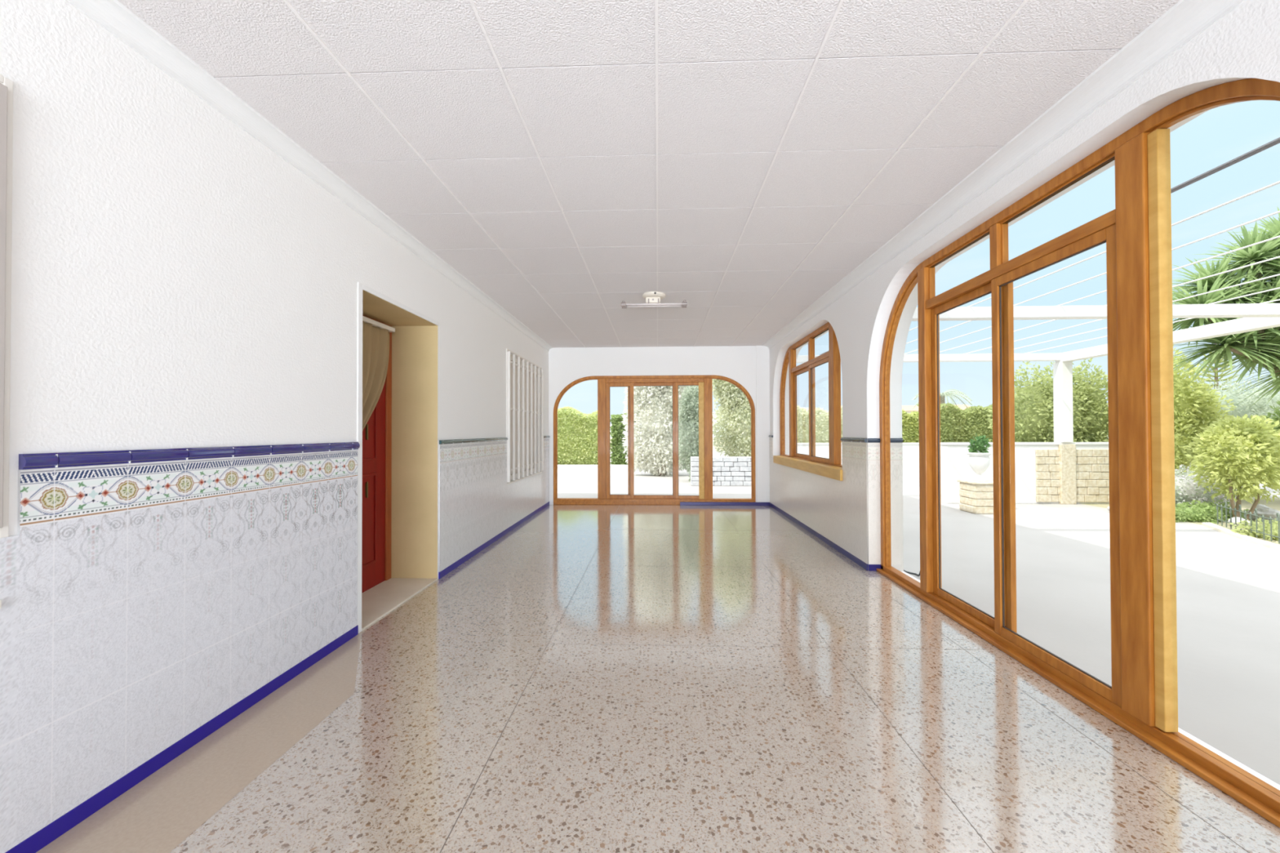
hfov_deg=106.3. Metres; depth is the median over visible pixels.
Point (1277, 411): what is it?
tree
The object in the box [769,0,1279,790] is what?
wall
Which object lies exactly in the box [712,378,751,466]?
tree
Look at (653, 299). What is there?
ceiling lamp
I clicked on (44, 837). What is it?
baseboard
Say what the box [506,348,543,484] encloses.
window
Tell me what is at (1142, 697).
window
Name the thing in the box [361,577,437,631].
threshold
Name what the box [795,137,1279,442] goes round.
pergola
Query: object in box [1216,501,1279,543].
railing
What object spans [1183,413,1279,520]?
rounded bush
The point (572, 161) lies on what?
ceiling
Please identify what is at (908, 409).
house
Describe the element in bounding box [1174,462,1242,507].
bush
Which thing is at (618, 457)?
hedge
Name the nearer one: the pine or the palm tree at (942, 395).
the pine
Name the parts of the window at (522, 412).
shutter panel, backing panel, shutter frame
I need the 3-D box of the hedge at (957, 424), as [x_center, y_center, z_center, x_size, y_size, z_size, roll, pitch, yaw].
[14.962,0.189,21.975,4.338,2.720,1.002,0,-1,2]
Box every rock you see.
[1227,516,1250,527]
[1246,504,1279,521]
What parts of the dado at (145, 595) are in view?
tile panel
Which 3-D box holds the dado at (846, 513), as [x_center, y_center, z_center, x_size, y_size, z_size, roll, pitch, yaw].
[2.047,0.698,5.993,0.319,1.153,3.685,0,-1,-3]
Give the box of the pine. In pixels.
[1190,343,1243,392]
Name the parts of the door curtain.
curtain rail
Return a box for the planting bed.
[1215,524,1279,544]
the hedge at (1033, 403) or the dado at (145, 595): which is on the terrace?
the hedge at (1033, 403)
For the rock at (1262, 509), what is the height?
0.280 m
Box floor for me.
[35,504,1279,852]
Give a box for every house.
[902,405,918,413]
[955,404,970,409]
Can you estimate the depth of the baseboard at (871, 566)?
5.02 m
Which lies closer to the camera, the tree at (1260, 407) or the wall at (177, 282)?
the wall at (177, 282)
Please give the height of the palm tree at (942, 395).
3.289 m
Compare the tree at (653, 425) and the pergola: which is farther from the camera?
the tree at (653, 425)
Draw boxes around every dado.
[0,441,359,852]
[439,435,550,572]
[768,435,903,571]
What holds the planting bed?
on the soil
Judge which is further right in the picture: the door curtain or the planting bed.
the planting bed
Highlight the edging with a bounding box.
[557,464,643,466]
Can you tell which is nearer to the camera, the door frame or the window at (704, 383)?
the door frame
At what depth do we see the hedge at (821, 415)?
22.06 m
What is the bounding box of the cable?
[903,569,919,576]
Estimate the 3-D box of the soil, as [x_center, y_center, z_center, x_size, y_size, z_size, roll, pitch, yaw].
[2.094,1.903,56.145,120.000,0.200,127.600,0,-1,2]
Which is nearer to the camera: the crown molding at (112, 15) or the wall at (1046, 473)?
the crown molding at (112, 15)
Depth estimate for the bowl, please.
7.28 m
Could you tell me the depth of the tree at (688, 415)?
11.81 m
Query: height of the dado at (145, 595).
1.105 m
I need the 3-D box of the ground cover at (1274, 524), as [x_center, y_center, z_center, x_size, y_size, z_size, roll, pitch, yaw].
[7.409,1.186,5.239,0.739,0.326,1.263,0,-1,-22]
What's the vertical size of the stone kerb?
0.030 m
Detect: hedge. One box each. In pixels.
[557,405,597,464]
[609,412,639,464]
[796,404,842,443]
[902,408,919,442]
[916,403,992,442]
[986,358,1108,442]
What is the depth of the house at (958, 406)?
38.80 m
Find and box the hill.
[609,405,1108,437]
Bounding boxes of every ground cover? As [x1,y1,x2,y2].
[1175,499,1248,524]
[1229,517,1278,541]
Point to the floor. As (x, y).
(593, 678)
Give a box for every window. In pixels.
[0,74,13,608]
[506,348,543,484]
[553,375,755,505]
[773,322,842,480]
[876,77,1279,827]
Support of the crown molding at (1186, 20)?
attached to the wall at (1244, 43)
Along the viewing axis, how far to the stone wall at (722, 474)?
10.91 m
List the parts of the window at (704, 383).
post, sliding sash, sliding sash, head rail, rail, sliding sash, post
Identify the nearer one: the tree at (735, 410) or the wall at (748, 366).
the wall at (748, 366)
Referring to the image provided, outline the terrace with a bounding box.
[557,451,1279,785]
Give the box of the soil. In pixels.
[609,437,1279,524]
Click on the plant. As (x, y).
(975, 446)
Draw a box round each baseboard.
[5,501,549,852]
[680,502,769,506]
[769,502,880,570]
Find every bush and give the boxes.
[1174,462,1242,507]
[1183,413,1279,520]
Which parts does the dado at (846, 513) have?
tile panel, tile panel, tile panel, tile panel, tile panel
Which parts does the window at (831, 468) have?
post, sliding sash, frame, sill, rail, sliding sash, post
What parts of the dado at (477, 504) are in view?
tile panel, tile panel, tile panel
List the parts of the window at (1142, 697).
post, sliding sash, sliding sash, frame, rail, post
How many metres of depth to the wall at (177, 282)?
1.87 m
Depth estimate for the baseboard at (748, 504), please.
7.85 m
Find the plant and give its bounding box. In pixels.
[967,432,991,453]
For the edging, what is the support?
on the terrace
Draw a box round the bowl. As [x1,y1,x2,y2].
[966,452,991,481]
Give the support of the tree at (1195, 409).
on the soil
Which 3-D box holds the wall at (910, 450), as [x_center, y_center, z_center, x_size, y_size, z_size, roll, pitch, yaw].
[10.299,1.079,21.222,9.040,0.710,0.280,0,-1,2]
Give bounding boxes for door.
[361,315,391,593]
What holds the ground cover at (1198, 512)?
on the soil
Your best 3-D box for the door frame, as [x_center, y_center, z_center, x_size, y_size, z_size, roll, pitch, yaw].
[-1.690,0.194,3.446,0.006,2.130,1.085,0,-1,2]
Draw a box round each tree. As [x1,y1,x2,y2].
[621,386,689,476]
[678,385,698,481]
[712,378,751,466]
[911,389,973,408]
[1172,206,1279,408]
[1173,345,1237,500]
[1191,372,1279,423]
[1262,400,1279,442]
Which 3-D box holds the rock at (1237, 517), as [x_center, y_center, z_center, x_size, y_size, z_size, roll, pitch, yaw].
[7.672,1.246,6.126,0.193,0.172,0.221,0,-1,-28]
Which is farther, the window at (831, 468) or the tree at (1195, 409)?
the tree at (1195, 409)
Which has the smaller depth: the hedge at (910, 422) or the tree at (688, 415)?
the tree at (688, 415)
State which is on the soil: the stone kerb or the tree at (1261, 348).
the tree at (1261, 348)
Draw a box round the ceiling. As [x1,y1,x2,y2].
[117,0,1179,347]
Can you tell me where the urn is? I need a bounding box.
[957,432,993,514]
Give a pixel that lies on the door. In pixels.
(377, 432)
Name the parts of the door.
lock plate, panel moulding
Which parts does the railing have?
rail, rail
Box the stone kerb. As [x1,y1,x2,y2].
[1201,522,1279,551]
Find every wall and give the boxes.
[0,0,548,579]
[548,345,769,504]
[690,456,751,485]
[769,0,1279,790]
[797,442,941,458]
[940,442,1109,504]
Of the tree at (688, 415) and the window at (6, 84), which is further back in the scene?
the tree at (688, 415)
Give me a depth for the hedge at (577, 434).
17.52 m
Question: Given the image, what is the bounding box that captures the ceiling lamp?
[621,291,687,308]
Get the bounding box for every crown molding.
[66,0,552,351]
[761,0,1246,349]
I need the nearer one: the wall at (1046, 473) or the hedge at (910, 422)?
the wall at (1046, 473)
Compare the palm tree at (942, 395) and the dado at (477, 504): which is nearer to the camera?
the dado at (477, 504)
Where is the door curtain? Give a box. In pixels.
[362,315,395,431]
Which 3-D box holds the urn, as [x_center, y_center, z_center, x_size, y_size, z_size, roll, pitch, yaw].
[5.199,0.699,7.355,0.420,1.216,0.420,0,-1,2]
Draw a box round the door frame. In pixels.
[356,282,439,633]
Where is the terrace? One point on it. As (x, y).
(1228, 587)

